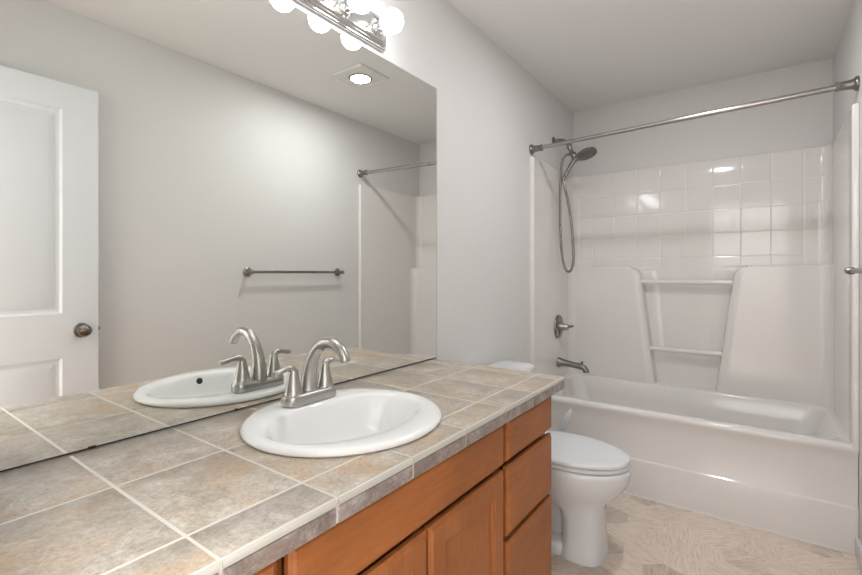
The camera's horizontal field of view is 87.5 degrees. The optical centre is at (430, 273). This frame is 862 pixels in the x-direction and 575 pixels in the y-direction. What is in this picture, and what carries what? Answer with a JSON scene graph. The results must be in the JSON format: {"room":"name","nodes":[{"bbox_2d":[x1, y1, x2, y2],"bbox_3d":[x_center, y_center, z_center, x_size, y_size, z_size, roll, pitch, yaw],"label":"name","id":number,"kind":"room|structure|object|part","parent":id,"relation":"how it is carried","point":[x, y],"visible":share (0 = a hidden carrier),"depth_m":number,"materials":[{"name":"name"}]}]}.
{"room":"bathroom","nodes":[
{"label":"bathroom","id":0,"kind":"room"},
{"bbox_2d":[0,0,572,473],"bbox_3d":[0.054,-0.018,2.096,0.100,2.436,3.590,0,0,36],"label":"wall","id":1,"kind":"structure","parent":0,"point":[490,109],"depth_m":2.28,"materials":[{"name":"white paint"}]},
{"bbox_2d":[0,0,436,472],"bbox_3d":[-0.434,-0.220,1.329,0.007,1.175,1.566,0,0,36],"label":"wall mirror","id":2,"kind":"object","parent":1,"relation":"attached to","point":[196,196],"visible":0.99,"depth_m":1.11,"materials":[{"name":"silver mirror"}]},
{"bbox_2d":[294,0,403,51],"bbox_3d":[-0.385,-0.887,1.280,0.143,0.120,0.906,0,0,36],"label":"vanity light","id":3,"kind":"object","parent":1,"relation":"attached to","point":[355,17],"visible":1,"depth_m":1.53,"materials":[{"name":"silver metal"}]},
{"bbox_2d":[337,0,372,17],"bbox_3d":[-0.241,-0.883,1.459,0.118,0.081,0.081,0,0,36],"label":"bulb","id":4,"kind":"object","parent":3,"relation":"attached to","point":[345,8],"depth_m":1.46,"materials":[{"name":"white glass"}]},
{"bbox_2d":[370,8,403,36],"bbox_3d":[-0.152,-0.883,1.582,0.118,0.081,0.081,0,0,36],"label":"bulb","id":5,"kind":"object","parent":3,"relation":"attached to","point":[391,21],"depth_m":1.56,"materials":[{"name":"white glass"}]},
{"bbox_2d":[552,137,596,272],"bbox_3d":[0.965,-0.476,3.022,0.290,0.940,0.136,0,0,36],"label":"shower","id":6,"kind":"object","parent":1,"relation":"attached to","point":[587,153],"visible":0.94,"depth_m":3.03,"materials":[{"name":"grey metal"}]},
{"bbox_2d":[529,76,859,154],"bbox_3d":[1.224,-0.793,2.359,1.488,0.106,0.063,0,0,36],"label":"shower curtain rod","id":7,"kind":"object","parent":1,"relation":"attached to","point":[853,84],"visible":1,"depth_m":2.20,"materials":[{"name":"silver metal"}]},
{"bbox_2d":[447,0,852,111],"bbox_3d":[0.306,-1.276,0.908,2.900,0.080,5.220,0,0,36],"label":"ceiling","id":8,"kind":"structure","parent":0,"point":[588,54],"depth_m":2.37,"materials":[{"name":"white paint"}]},
{"bbox_2d":[573,57,832,176],"bbox_3d":[1.720,-0.018,3.045,1.489,2.436,0.100,0,0,36],"label":"wall","id":9,"kind":"structure","parent":0,"point":[805,122],"depth_m":2.90,"materials":[{"name":"white paint"}]},
{"bbox_2d":[551,493,861,574],"bbox_3d":[0.266,1.230,0.938,2.800,0.060,5.020,0,0,36],"label":"floor","id":10,"kind":"structure","parent":0,"point":[646,537],"depth_m":1.96,"materials":[{"name":"tile"}]},
{"bbox_2d":[253,397,550,574],"bbox_3d":[-0.227,0.807,1.153,0.546,0.786,1.524,0,0,36],"label":"vanity cabinet","id":11,"kind":"object","parent":10,"relation":"on","point":[485,508],"visible":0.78,"depth_m":1.13,"materials":[{"name":"brown wood"}]},
{"bbox_3d":[-0.344,0.489,0.540,0.018,0.124,0.366,0,0,36],"label":"drawer","id":12,"kind":"part","parent":11,"relation":"part of","materials":[{"name":"brown wood"}]},
{"bbox_2d":[0,359,564,574],"bbox_3d":[-0.206,0.390,1.157,0.575,0.043,1.558,0,0,36],"label":"countertop","id":13,"kind":"structure","parent":11,"relation":"on","point":[195,498],"depth_m":0.78,"materials":[{"name":"beige tile"}]},
{"bbox_2d":[272,337,349,407],"bbox_3d":[-0.314,0.260,1.250,0.199,0.182,0.196,0,0,-3],"label":"faucet","id":14,"kind":"object","parent":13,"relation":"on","point":[309,390],"visible":1,"depth_m":1.22,"materials":[{"name":"silver metal"}]},
{"bbox_3d":[-0.385,0.256,1.185,0.025,0.028,0.078,0,0,36],"label":"lever","id":15,"kind":"part","parent":14,"relation":"part of","materials":[{"name":"silver metal"}]},
{"bbox_3d":[-0.369,0.298,1.208,0.054,0.091,0.054,0,0,36],"label":"handle","id":16,"kind":"part","parent":14,"relation":"part of","materials":[{"name":"silver metal"}]},
{"bbox_3d":[-0.337,0.336,1.252,0.057,0.030,0.170,0,0,36],"label":"plate","id":17,"kind":"part","parent":14,"relation":"part of","materials":[{"name":"silver metal"}]},
{"bbox_3d":[-0.287,0.252,1.216,0.184,0.164,0.051,0,0,36],"label":"spout","id":18,"kind":"part","parent":14,"relation":"part of","materials":[{"name":"silver metal"}]},
{"bbox_3d":[-0.305,0.298,1.297,0.054,0.091,0.054,0,0,36],"label":"handle","id":19,"kind":"part","parent":14,"relation":"part of","materials":[{"name":"silver metal"}]},
{"bbox_3d":[-0.288,0.256,1.319,0.025,0.028,0.078,0,0,36],"label":"lever","id":20,"kind":"part","parent":14,"relation":"part of","materials":[{"name":"silver metal"}]},
{"bbox_2d":[239,389,441,457],"bbox_3d":[-0.216,0.437,1.142,0.476,0.172,0.506,0,0,36],"label":"sink","id":21,"kind":"object","parent":13,"relation":"in","point":[351,422],"visible":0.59,"depth_m":1.17,"materials":[{"name":"white ceramic"}]},
{"bbox_3d":[-0.010,0.489,1.003,0.018,0.124,0.735,0,0,36],"label":"false drawer","id":22,"kind":"part","parent":11,"relation":"part of","materials":[{"name":"brown wood"}]},
{"bbox_3d":[-0.118,0.825,0.853,0.018,0.516,0.364,0,0,36],"label":"door","id":23,"kind":"part","parent":11,"relation":"part of","materials":[{"name":"brown wood"}]},
{"bbox_3d":[0.099,0.825,1.153,0.018,0.516,0.364,0,0,36],"label":"door","id":24,"kind":"part","parent":11,"relation":"part of","materials":[{"name":"brown wood"}]},
{"bbox_3d":[0.321,0.935,1.460,0.018,0.296,0.352,0,0,36],"label":"drawer","id":25,"kind":"part","parent":11,"relation":"part of","materials":[{"name":"brown wood"}]},
{"bbox_3d":[0.321,0.669,1.460,0.018,0.205,0.352,0,0,36],"label":"drawer","id":26,"kind":"part","parent":11,"relation":"part of","materials":[{"name":"brown wood"}]},
{"bbox_3d":[0.321,0.489,1.460,0.018,0.124,0.352,0,0,36],"label":"drawer","id":27,"kind":"part","parent":11,"relation":"part of","materials":[{"name":"brown wood"}]},
{"bbox_2d":[485,360,631,566],"bbox_3d":[0.533,0.830,2.055,0.710,0.740,0.484,0,0,36],"label":"toilet","id":28,"kind":"object","parent":10,"relation":"on","point":[588,473],"visible":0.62,"depth_m":1.86,"materials":[{"name":"white ceramic"}]},
{"bbox_3d":[0.332,0.477,2.200,0.214,0.034,0.484,0,0,36],"label":"tank lid","id":29,"kind":"part","parent":28,"relation":"part of","materials":[{"name":"white ceramic"}]},
{"bbox_3d":[0.618,0.772,1.993,0.491,0.024,0.362,0,0,36],"label":"lid","id":30,"kind":"part","parent":28,"relation":"part of","materials":[{"name":"white plastic"}]},
{"bbox_3d":[0.622,0.794,1.991,0.480,0.018,0.360,0,0,36],"label":"seat","id":31,"kind":"part","parent":28,"relation":"part of","materials":[{"name":"white plastic"}]},
{"bbox_2d":[558,409,571,431],"bbox_3d":[0.687,0.966,2.462,0.106,0.468,0.138,0,0,-24],"label":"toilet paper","id":32,"kind":"object","parent":10,"relation":"on","point":[564,423],"visible":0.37,"depth_m":2.43,"materials":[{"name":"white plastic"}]},
{"bbox_2d":[530,103,858,554],"bbox_3d":[1.452,0.234,2.674,1.489,1.930,0.813,0,0,36],"label":"shower","id":33,"kind":"object","parent":10,"relation":"on","point":[712,307],"visible":0.98,"depth_m":2.70,"materials":[{"name":"white plastic"}]},
{"bbox_3d":[0.847,0.017,3.085,0.026,1.486,0.769,0,0,36],"label":"panel","id":34,"kind":"part","parent":33,"relation":"part of","materials":[{"name":"white plastic"}]},
{"bbox_2d":[554,315,573,337],"bbox_3d":[0.925,0.366,3.096,0.098,0.164,0.164,0,0,36],"label":"shower valve","id":35,"kind":"object","parent":33,"relation":"attached to","point":[559,326],"visible":1,"depth_m":3.09,"materials":[{"name":"grey metal"}]},
{"bbox_3d":[0.918,0.366,3.100,0.059,0.062,0.062,0,0,36],"label":"handle","id":36,"kind":"part","parent":35,"relation":"part of","materials":[{"name":"silver metal"}]},
{"bbox_3d":[0.908,0.808,3.065,0.018,0.072,0.072,0,0,36],"label":"overflow plate","id":37,"kind":"part","parent":33,"relation":"part of","materials":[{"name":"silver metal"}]},
{"bbox_2d":[557,357,588,372],"bbox_3d":[0.970,0.621,3.063,0.210,0.085,0.068,0,0,36],"label":"tub spout","id":38,"kind":"object","parent":33,"relation":"attached to","point":[560,361],"visible":1,"depth_m":3.05,"materials":[{"name":"grey metal"}]},
{"bbox_3d":[1.635,0.354,2.923,1.465,0.812,0.142,0,0,36],"label":"panel","id":39,"kind":"part","parent":33,"relation":"part of","materials":[{"name":"white plastic"}]},
{"bbox_3d":[1.667,-0.365,2.968,1.465,0.731,0.084,0,0,36],"label":"tiled panel","id":40,"kind":"part","parent":33,"relation":"part of","materials":[{"name":"white tile"}]},
{"bbox_2d":[554,374,850,443],"bbox_3d":[1.454,0.905,2.676,1.484,0.341,0.770,0,0,36],"label":"basin","id":41,"kind":"object","parent":33,"relation":"in","point":[819,421],"depth_m":2.61,"materials":[{"name":"white plastic"}]},
{"bbox_2d":[622,492,847,552],"bbox_3d":[1.209,1.197,2.352,1.434,0.015,0.015,0,0,36],"label":"trim","id":42,"kind":"structure","parent":33,"relation":"attached to","point":[642,497],"depth_m":2.15,"materials":[{"name":"white"}]},
{"bbox_3d":[2.033,0.017,2.227,0.024,1.486,0.769,0,0,36],"label":"panel","id":43,"kind":"part","parent":33,"relation":"part of","materials":[{"name":"white plastic"}]},
{"bbox_2d":[833,0,861,542],"bbox_3d":[1.342,-0.018,1.165,0.100,2.436,3.590,0,0,36],"label":"wall","id":44,"kind":"structure","parent":0,"point":[847,58],"depth_m":1.99,"materials":[{"name":"white paint"}]},
{"bbox_2d":[844,267,861,273],"bbox_3d":[1.432,-0.012,1.440,0.074,0.061,0.817,0,0,36],"label":"towel bar","id":45,"kind":"object","parent":44,"relation":"attached to","point":[850,270],"visible":1,"depth_m":1.72,"materials":[{"name":"grey metal"}]},
{"bbox_2d":[856,538,861,571],"bbox_3d":[1.056,1.159,0.866,0.013,0.081,2.570,0,0,36],"label":"baseboard","id":46,"kind":"structure","parent":44,"relation":"attached to","point":[858,542],"depth_m":1.86,"materials":[{"name":"white paint"}]}
]}

